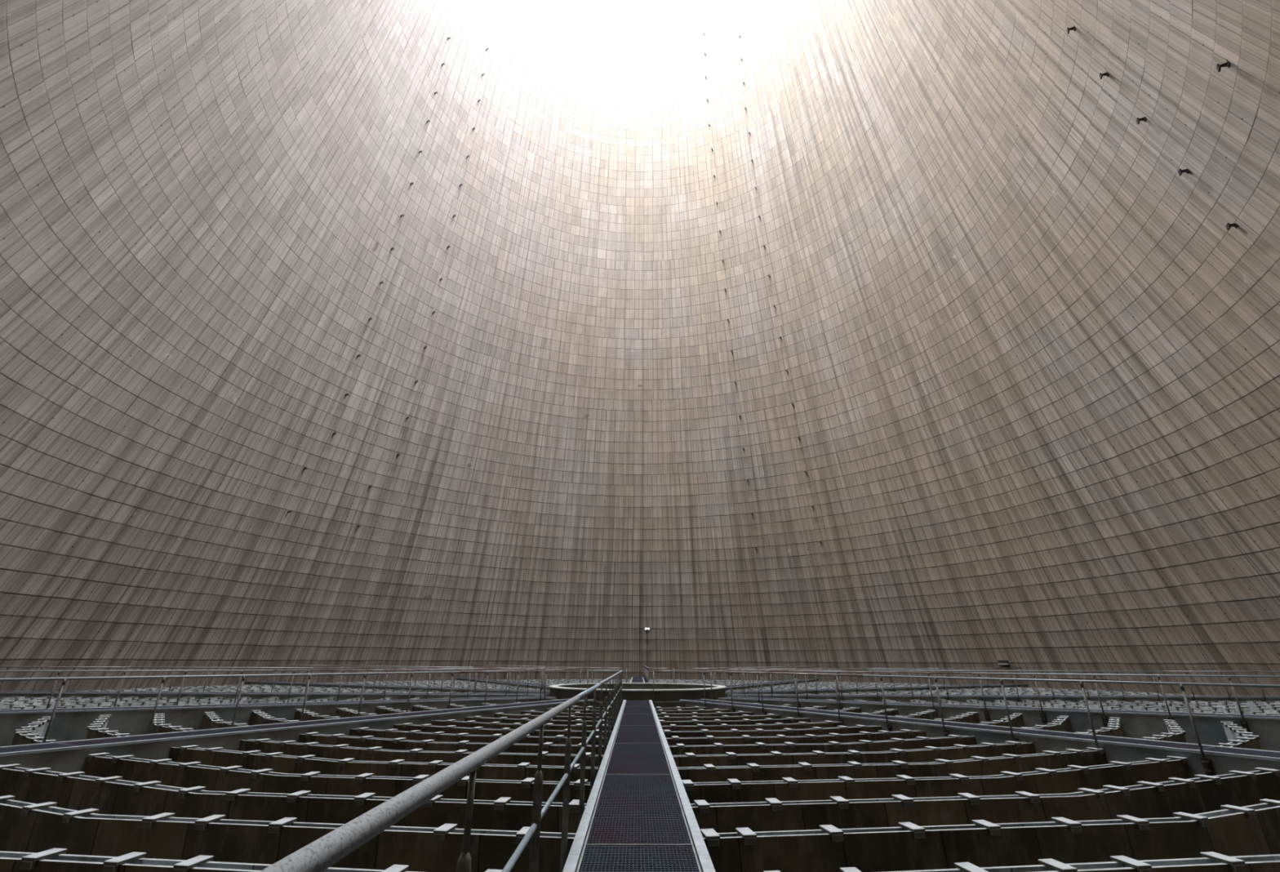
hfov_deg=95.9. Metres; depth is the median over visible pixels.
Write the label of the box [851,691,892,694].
trough
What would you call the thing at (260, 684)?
trough
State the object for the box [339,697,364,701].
trough
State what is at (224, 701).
trough
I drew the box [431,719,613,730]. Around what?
trough
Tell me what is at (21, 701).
trough
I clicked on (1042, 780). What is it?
trough
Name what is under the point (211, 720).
trough
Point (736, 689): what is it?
trough
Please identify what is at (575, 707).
trough
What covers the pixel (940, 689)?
trough
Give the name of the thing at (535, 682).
trough
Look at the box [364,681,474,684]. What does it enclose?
trough
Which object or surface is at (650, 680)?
trough
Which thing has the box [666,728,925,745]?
trough
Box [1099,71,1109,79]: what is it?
wall bracket
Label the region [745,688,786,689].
trough
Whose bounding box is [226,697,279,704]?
trough
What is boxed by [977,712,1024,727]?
trough
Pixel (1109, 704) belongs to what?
trough
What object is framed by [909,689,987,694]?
trough
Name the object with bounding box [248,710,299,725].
trough
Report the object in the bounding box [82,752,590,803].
trough
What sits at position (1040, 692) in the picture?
trough
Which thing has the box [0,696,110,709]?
trough
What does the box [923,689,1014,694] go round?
trough
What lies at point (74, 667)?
railing
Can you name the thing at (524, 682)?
trough
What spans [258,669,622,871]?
railing
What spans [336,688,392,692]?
trough
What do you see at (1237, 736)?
trough
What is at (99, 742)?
beam
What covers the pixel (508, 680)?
trough
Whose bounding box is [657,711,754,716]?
trough
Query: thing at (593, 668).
railing
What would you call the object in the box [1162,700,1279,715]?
trough
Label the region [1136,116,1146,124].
wall bracket
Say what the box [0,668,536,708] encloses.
railing
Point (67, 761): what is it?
channel
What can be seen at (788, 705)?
trough
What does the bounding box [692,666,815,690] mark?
railing
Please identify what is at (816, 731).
trough
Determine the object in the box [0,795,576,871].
trough
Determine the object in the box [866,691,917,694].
trough
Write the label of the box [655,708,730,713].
trough
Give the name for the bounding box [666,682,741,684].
trough
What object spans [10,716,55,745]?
trough
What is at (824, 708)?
trough
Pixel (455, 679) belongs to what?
trough
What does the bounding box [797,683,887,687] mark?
trough
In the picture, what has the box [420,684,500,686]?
trough
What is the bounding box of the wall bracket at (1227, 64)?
[1216,61,1231,72]
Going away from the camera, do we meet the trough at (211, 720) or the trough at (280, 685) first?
the trough at (211, 720)
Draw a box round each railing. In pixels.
[0,666,545,693]
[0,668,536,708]
[0,669,565,742]
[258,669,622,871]
[269,664,581,689]
[471,664,626,684]
[643,665,674,683]
[653,670,1279,775]
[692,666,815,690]
[710,669,1279,731]
[726,667,1022,693]
[742,669,1279,702]
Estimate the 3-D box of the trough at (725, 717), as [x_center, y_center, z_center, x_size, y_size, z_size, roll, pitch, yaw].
[2.435,8.760,17.365,4.076,0.650,0.476,6,-22,-14]
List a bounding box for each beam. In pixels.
[0,698,593,755]
[679,698,1279,760]
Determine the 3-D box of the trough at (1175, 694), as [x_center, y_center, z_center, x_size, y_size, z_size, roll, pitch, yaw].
[28.198,15.046,33.218,1.163,0.650,14.431,6,-22,-14]
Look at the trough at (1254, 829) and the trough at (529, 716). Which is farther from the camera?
the trough at (529, 716)
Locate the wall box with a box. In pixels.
[997,660,1009,664]
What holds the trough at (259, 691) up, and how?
attached to the channel at (246, 682)
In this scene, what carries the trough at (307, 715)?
attached to the channel at (65, 726)
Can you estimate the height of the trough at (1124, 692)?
0.650 m
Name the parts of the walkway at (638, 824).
edge frame, grating panel, grating panel, grating panel, grating panel, grating panel, grating panel, grating panel, edge frame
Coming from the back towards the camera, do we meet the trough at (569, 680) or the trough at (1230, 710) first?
the trough at (569, 680)
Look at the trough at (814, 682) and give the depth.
45.62 m
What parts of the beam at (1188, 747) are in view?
grating panel, grating panel, grating panel, grating panel, grating panel, grating panel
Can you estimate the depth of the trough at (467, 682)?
42.09 m
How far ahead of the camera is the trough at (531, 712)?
18.46 m
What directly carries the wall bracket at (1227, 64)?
attached to the wall
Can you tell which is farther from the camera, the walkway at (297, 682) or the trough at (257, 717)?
the walkway at (297, 682)
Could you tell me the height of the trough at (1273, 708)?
0.650 m
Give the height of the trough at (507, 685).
0.650 m
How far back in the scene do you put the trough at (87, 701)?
21.85 m
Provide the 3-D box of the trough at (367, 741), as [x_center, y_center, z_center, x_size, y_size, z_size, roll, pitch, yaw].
[-4.139,6.570,11.819,7.313,0.650,0.689,-5,-22,14]
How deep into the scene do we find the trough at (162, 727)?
14.43 m
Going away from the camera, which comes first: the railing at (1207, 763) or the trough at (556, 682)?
the railing at (1207, 763)
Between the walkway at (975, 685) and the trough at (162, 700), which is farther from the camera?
the walkway at (975, 685)
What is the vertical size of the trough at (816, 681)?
0.650 m
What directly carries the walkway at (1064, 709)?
on the channel at (1211, 731)
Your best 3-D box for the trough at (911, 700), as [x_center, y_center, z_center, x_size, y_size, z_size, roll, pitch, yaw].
[11.587,11.025,23.081,0.584,0.650,5.582,-6,-22,14]
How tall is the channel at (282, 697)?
1.454 m
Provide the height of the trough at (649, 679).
0.650 m
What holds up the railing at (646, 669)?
attached to the channel
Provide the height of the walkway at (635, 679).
0.045 m
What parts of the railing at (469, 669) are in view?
post, post, post, post, handrail, post, post, post, post, post, post, corner post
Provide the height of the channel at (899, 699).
1.454 m
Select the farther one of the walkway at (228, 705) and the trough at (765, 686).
the trough at (765, 686)
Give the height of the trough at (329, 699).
0.650 m
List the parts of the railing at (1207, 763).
corner post, post, post, post, post, post, post, foot plate, post, handrail, post, post, foot plate, post, foot plate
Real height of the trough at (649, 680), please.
0.650 m
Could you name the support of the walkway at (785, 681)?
on the channel at (817, 680)
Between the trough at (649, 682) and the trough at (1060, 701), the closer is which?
the trough at (1060, 701)
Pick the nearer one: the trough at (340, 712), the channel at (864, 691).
the trough at (340, 712)
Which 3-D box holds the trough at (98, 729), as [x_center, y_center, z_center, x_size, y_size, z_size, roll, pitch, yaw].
[-12.980,7.385,13.991,8.607,0.650,0.768,-20,-29,41]
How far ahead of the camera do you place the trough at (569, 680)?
48.51 m
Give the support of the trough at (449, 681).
attached to the channel at (472, 680)
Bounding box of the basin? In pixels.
[548,682,726,702]
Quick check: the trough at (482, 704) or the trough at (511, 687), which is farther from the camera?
the trough at (511, 687)
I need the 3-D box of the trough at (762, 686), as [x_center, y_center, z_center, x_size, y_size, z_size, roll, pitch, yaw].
[10.166,15.951,35.709,6.666,0.650,0.640,-20,-29,41]
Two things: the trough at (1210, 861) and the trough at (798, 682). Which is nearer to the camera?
the trough at (1210, 861)
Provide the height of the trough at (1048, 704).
0.650 m
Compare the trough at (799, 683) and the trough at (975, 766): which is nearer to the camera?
the trough at (975, 766)
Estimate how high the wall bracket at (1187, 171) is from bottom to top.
0.255 m
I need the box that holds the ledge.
[535,693,739,707]
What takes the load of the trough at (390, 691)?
attached to the channel at (246, 682)
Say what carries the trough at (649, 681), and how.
attached to the channel at (817, 680)
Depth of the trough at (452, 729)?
14.04 m
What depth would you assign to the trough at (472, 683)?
39.81 m
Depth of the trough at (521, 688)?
34.41 m
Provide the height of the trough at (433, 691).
0.650 m
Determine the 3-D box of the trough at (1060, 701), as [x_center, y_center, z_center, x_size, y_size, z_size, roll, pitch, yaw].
[17.519,10.456,21.566,0.824,0.650,8.923,-5,-22,14]
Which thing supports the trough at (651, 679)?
attached to the channel at (817, 680)
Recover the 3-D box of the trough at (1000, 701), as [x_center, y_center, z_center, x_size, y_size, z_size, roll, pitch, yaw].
[15.129,10.685,22.176,0.712,0.650,7.587,-6,-22,14]
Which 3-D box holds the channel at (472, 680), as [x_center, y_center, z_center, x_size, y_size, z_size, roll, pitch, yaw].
[-9.040,17.985,40.225,1.041,1.454,27.150,12,-24,-28]
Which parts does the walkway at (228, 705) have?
grating panel, grating panel, grating panel, grating panel, grating panel, grating panel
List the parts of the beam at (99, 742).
grating panel, grating panel, grating panel, grating panel, grating panel, grating panel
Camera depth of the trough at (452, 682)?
41.55 m
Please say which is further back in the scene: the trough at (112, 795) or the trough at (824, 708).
the trough at (824, 708)
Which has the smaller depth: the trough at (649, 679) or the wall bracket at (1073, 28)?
the wall bracket at (1073, 28)
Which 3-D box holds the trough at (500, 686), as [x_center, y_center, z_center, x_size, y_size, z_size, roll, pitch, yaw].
[-10.473,15.852,35.650,0.643,0.650,6.666,-20,-29,41]
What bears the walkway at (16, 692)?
on the channel at (282, 697)
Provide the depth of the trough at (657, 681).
47.37 m
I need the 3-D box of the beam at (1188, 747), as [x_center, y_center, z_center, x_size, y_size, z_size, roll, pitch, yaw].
[8.833,6.197,11.930,1.081,0.045,27.100,12,-24,-28]
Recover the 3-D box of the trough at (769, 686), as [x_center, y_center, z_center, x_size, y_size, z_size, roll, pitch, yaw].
[11.890,16.589,37.326,7.960,0.650,0.706,-20,-29,41]
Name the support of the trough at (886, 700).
attached to the channel at (1211, 731)
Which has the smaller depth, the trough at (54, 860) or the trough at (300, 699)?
the trough at (54, 860)
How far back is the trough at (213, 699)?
23.12 m
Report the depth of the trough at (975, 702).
24.45 m
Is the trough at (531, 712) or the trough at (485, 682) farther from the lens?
the trough at (485, 682)
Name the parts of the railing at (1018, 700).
corner post, post, post, post, post, post, post, handrail, post, post, post, post, post, post, post, post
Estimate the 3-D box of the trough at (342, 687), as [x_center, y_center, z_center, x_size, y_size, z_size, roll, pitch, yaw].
[-18.968,13.894,30.716,0.789,0.650,9.254,-5,-22,14]
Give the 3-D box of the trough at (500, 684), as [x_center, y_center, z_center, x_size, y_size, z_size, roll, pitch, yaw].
[-12.218,16.476,37.264,0.720,0.650,7.960,-20,-29,41]
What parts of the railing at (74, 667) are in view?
post, post, post, post, post, post, post, handrail, post, post, post, post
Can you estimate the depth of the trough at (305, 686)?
32.62 m
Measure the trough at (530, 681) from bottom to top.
0.650 m
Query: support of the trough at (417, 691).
attached to the channel at (246, 682)
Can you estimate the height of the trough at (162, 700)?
0.650 m
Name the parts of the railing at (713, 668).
handrail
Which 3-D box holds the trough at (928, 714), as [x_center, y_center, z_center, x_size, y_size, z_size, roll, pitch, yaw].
[8.448,9.035,18.013,5.160,0.650,0.554,20,-29,-41]
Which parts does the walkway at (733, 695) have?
grating panel, grating panel, grating panel, grating panel, edge frame, grating panel, grating panel, grating panel, grating panel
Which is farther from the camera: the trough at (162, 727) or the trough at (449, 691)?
the trough at (449, 691)
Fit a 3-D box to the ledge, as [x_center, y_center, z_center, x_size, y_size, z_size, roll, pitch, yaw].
[-0.111,12.446,25.950,9.160,1.450,9.160,0,-21,0]
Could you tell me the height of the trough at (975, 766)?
0.650 m
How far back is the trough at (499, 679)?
51.97 m
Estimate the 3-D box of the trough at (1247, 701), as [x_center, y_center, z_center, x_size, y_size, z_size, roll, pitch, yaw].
[25.785,9.663,19.456,1.100,0.650,13.601,-5,-22,14]
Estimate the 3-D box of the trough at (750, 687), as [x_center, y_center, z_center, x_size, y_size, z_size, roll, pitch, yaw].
[9.297,15.630,34.893,6.018,0.650,0.593,-20,-29,41]
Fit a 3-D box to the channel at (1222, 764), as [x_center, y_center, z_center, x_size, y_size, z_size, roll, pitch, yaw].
[8.817,6.904,11.677,1.041,1.454,27.150,12,-24,-28]
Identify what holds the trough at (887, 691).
attached to the channel at (864, 691)
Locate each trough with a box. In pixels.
[0,696,25,699]
[0,696,53,702]
[0,696,82,705]
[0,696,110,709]
[0,696,138,710]
[0,763,586,832]
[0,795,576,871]
[0,848,502,871]
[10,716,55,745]
[48,696,166,708]
[70,684,257,691]
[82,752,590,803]
[85,714,129,739]
[92,684,267,691]
[92,697,195,707]
[115,684,279,691]
[140,684,290,691]
[141,697,222,706]
[149,713,194,733]
[168,745,598,782]
[177,685,302,692]
[185,697,251,705]
[189,685,309,692]
[200,711,248,729]
[204,686,325,692]
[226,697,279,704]
[237,686,337,692]
[238,737,604,766]
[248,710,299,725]
[262,687,350,692]
[266,697,307,702]
[285,688,364,692]
[293,708,340,720]
[297,732,607,755]
[305,697,336,702]
[314,688,378,692]
[321,679,457,683]
[322,680,464,683]
[335,707,377,717]
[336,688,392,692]
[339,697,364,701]
[344,680,466,684]
[347,680,471,684]
[348,727,607,745]
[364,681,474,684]
[368,689,406,692]
[371,681,478,684]
[374,697,392,700]
[374,706,410,715]
[378,682,484,684]
[386,689,422,692]
[392,722,608,737]
[395,682,489,685]
[404,683,493,685]
[411,705,436,711]
[413,690,439,693]
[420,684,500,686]
[428,691,455,693]
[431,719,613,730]
[434,684,506,687]
[447,703,475,708]
[448,684,511,687]
[464,715,616,725]
[469,685,516,688]
[473,686,524,688]
[480,702,496,706]
[492,678,628,679]
[494,712,613,720]
[497,687,532,688]
[498,679,631,679]
[501,679,627,680]
[508,680,630,681]
[512,680,630,681]
[519,680,627,682]
[519,688,539,689]
[520,710,613,716]
[524,681,630,682]
[528,681,626,683]
[534,682,598,684]
[545,707,611,713]
[566,705,611,710]
[648,679,775,681]
[648,680,760,682]
[648,680,765,682]
[648,681,754,683]
[649,680,773,681]
[651,679,782,680]
[654,706,708,710]
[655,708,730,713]
[657,680,755,683]
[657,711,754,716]
[657,713,781,720]
[658,681,746,684]
[659,716,810,725]
[661,720,844,731]
[663,724,882,737]
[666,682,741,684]
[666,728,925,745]
[668,734,976,755]
[672,740,1035,767]
[676,746,1106,782]
[681,755,1191,803]
[690,767,1279,832]
[700,798,1279,871]
[736,688,757,690]
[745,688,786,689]
[750,687,791,689]
[756,686,818,688]
[763,851,1279,871]
[764,686,819,688]
[768,685,840,688]
[778,684,850,688]
[780,704,793,706]
[782,684,862,687]
[786,684,875,687]
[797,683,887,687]
[798,682,913,686]
[799,683,906,686]
[804,706,826,710]
[806,681,942,685]
[806,682,920,685]
[813,681,943,685]
[816,680,954,684]
[833,706,861,713]
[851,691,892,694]
[860,708,898,715]
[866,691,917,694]
[881,690,937,694]
[882,699,896,702]
[894,710,937,719]
[895,690,961,694]
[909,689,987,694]
[910,699,937,703]
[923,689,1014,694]
[933,711,980,724]
[936,688,1037,694]
[937,699,969,704]
[948,688,1060,694]
[962,688,1080,694]
[966,699,1009,706]
[972,688,1106,694]
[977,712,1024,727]
[983,687,1142,695]
[994,687,1158,695]
[994,699,1046,707]
[1004,687,1182,695]
[1017,686,1209,695]
[1020,715,1072,732]
[1022,699,1093,709]
[1050,699,1135,710]
[1075,717,1124,737]
[1078,699,1182,711]
[1106,699,1229,713]
[1134,700,1278,715]
[1142,719,1186,742]
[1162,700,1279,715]
[1190,700,1279,710]
[1217,700,1279,706]
[1217,721,1261,749]
[1245,700,1279,704]
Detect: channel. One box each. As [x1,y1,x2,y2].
[0,693,547,701]
[0,697,556,746]
[0,700,593,773]
[244,681,550,693]
[455,678,550,690]
[575,701,702,871]
[679,700,1279,777]
[717,698,1279,751]
[725,679,818,690]
[725,684,1028,693]
[727,694,1279,703]
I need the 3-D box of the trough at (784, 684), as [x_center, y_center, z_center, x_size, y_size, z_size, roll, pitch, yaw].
[13.622,17.231,38.952,9.254,0.650,0.797,-20,-29,41]
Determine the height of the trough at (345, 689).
0.650 m
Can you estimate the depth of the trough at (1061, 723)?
15.82 m
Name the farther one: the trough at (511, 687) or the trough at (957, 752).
the trough at (511, 687)
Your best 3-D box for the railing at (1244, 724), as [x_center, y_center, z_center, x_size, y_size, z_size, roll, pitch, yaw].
[14.444,7.780,16.937,26.268,1.448,1.427,-12,-24,29]
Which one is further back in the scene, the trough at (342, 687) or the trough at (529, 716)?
the trough at (342, 687)
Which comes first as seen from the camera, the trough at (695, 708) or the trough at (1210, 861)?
the trough at (1210, 861)
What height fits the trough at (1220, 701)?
0.650 m
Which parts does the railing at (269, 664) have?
handrail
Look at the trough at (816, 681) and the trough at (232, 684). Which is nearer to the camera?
the trough at (232, 684)
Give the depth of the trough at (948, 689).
32.93 m
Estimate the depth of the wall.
40.95 m
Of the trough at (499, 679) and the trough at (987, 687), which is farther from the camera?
the trough at (499, 679)
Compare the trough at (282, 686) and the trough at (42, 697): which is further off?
the trough at (282, 686)
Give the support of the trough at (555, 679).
attached to the channel at (472, 680)
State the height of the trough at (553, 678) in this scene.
0.650 m
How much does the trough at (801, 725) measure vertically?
0.650 m
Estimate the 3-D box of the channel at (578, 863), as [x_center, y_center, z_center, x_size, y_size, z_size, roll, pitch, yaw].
[-0.035,5.997,9.440,1.040,1.454,27.150,0,-21,0]
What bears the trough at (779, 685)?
attached to the channel at (864, 691)
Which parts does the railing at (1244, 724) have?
corner post, post, post, post, post, post, foot plate, handrail, post, foot plate, post, foot plate, post, post, foot plate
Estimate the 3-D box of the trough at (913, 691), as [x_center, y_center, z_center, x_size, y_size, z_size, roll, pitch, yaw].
[16.333,13.831,30.221,0.710,0.650,7.960,6,-22,-14]
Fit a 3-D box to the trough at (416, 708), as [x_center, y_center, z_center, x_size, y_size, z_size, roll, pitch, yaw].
[-6.924,9.627,19.673,4.076,0.650,0.464,-20,-29,41]
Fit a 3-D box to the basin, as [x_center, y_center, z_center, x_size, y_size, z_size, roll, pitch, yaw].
[-0.111,12.259,26.023,8.020,1.852,8.020,0,-21,0]
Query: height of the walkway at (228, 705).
0.045 m
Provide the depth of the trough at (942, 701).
24.35 m
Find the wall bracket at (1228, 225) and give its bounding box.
[1225,222,1238,230]
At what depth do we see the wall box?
42.36 m
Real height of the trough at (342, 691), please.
0.650 m
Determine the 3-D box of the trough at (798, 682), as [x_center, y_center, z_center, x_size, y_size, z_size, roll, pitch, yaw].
[17.090,18.514,42.206,11.843,0.650,0.988,-20,-29,41]
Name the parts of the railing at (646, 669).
handrail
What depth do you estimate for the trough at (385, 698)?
25.23 m
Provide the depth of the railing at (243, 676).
13.05 m
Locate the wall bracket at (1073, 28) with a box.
[1066,25,1075,34]
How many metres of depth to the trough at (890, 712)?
19.64 m
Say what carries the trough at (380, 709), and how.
attached to the channel at (65, 726)
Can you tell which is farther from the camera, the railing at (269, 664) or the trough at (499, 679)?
the trough at (499, 679)
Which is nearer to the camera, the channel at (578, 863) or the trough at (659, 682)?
the channel at (578, 863)
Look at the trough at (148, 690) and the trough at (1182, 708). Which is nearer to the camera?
the trough at (1182, 708)
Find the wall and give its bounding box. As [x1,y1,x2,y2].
[0,0,1279,695]
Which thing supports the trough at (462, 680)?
attached to the channel at (472, 680)
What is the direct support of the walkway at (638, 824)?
on the channel at (578, 863)
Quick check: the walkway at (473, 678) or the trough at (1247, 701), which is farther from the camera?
the walkway at (473, 678)
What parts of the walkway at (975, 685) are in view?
grating panel, grating panel, grating panel, grating panel, grating panel, grating panel, grating panel, grating panel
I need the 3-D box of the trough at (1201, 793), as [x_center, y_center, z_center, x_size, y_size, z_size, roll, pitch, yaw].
[5.339,4.893,7.435,9.902,0.650,0.839,6,-22,-14]
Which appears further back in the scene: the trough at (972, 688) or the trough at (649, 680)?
the trough at (649, 680)
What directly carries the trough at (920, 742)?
in the channel at (1222, 764)
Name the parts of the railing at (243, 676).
post, post, post, handrail, post, post, post, post, post, post, corner post, post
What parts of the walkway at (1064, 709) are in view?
grating panel, grating panel, grating panel, grating panel, grating panel, grating panel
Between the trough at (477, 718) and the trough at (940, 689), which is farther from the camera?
the trough at (940, 689)
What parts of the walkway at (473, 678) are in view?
grating panel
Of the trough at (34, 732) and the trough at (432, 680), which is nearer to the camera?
the trough at (34, 732)
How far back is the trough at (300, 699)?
24.11 m
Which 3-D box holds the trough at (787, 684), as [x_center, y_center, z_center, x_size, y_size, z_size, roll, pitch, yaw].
[14.486,17.550,39.762,9.902,0.650,0.863,-20,-29,41]
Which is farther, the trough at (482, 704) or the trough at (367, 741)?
the trough at (482, 704)
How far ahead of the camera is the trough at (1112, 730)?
14.53 m
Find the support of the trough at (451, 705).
attached to the channel at (65, 726)
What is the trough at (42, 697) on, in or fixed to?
in the channel at (65, 726)
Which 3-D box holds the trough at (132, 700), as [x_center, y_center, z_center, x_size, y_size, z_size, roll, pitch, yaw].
[-20.123,10.100,21.010,0.860,0.650,9.902,6,-22,-14]
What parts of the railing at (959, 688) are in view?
handrail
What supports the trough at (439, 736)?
in the channel at (67, 761)
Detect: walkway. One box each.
[0,691,546,695]
[0,695,555,713]
[244,680,550,692]
[456,677,550,687]
[562,699,715,871]
[630,676,644,682]
[718,696,1279,719]
[724,683,1028,693]
[725,678,818,688]
[728,693,1279,697]
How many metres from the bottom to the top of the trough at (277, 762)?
0.650 m
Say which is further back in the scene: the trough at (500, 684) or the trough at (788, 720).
the trough at (500, 684)
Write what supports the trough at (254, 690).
attached to the channel at (246, 682)
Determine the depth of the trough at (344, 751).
10.57 m
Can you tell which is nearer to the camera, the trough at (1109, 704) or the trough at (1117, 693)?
the trough at (1109, 704)
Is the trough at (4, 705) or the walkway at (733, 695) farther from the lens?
the walkway at (733, 695)
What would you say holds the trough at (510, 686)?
attached to the channel at (472, 680)
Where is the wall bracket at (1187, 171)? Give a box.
[1177,168,1190,175]
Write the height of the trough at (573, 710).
0.650 m
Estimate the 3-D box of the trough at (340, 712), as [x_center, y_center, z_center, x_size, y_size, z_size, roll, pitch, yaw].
[-8.657,8.985,18.047,5.371,0.650,0.558,-20,-29,41]
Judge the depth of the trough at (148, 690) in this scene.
33.45 m
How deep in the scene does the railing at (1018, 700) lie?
26.07 m
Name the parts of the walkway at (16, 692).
grating panel, grating panel, grating panel, grating panel, grating panel, edge frame, grating panel, grating panel, grating panel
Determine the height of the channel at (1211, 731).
1.454 m
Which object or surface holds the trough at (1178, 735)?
attached to the channel at (1222, 764)
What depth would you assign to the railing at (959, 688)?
32.78 m
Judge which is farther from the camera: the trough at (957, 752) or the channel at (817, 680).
the channel at (817, 680)
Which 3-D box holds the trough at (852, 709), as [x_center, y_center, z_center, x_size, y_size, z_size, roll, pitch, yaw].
[6.712,9.666,19.646,3.907,0.650,0.465,20,-29,-41]
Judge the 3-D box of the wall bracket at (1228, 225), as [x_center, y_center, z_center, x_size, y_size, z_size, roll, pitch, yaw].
[23.061,-8.207,22.508,0.292,0.255,0.170,-9,-23,23]
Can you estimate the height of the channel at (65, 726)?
1.454 m
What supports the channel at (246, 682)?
on the floor
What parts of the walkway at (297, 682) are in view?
grating panel, grating panel, grating panel, grating panel, grating panel, grating panel, grating panel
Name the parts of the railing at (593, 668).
handrail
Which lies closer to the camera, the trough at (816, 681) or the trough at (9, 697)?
the trough at (9, 697)
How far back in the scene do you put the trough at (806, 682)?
43.82 m
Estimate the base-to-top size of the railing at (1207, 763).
1.448 m
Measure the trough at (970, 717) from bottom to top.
0.650 m
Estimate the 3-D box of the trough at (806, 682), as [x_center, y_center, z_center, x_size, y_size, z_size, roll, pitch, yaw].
[18.820,19.154,43.829,13.137,0.650,1.080,-20,-29,41]

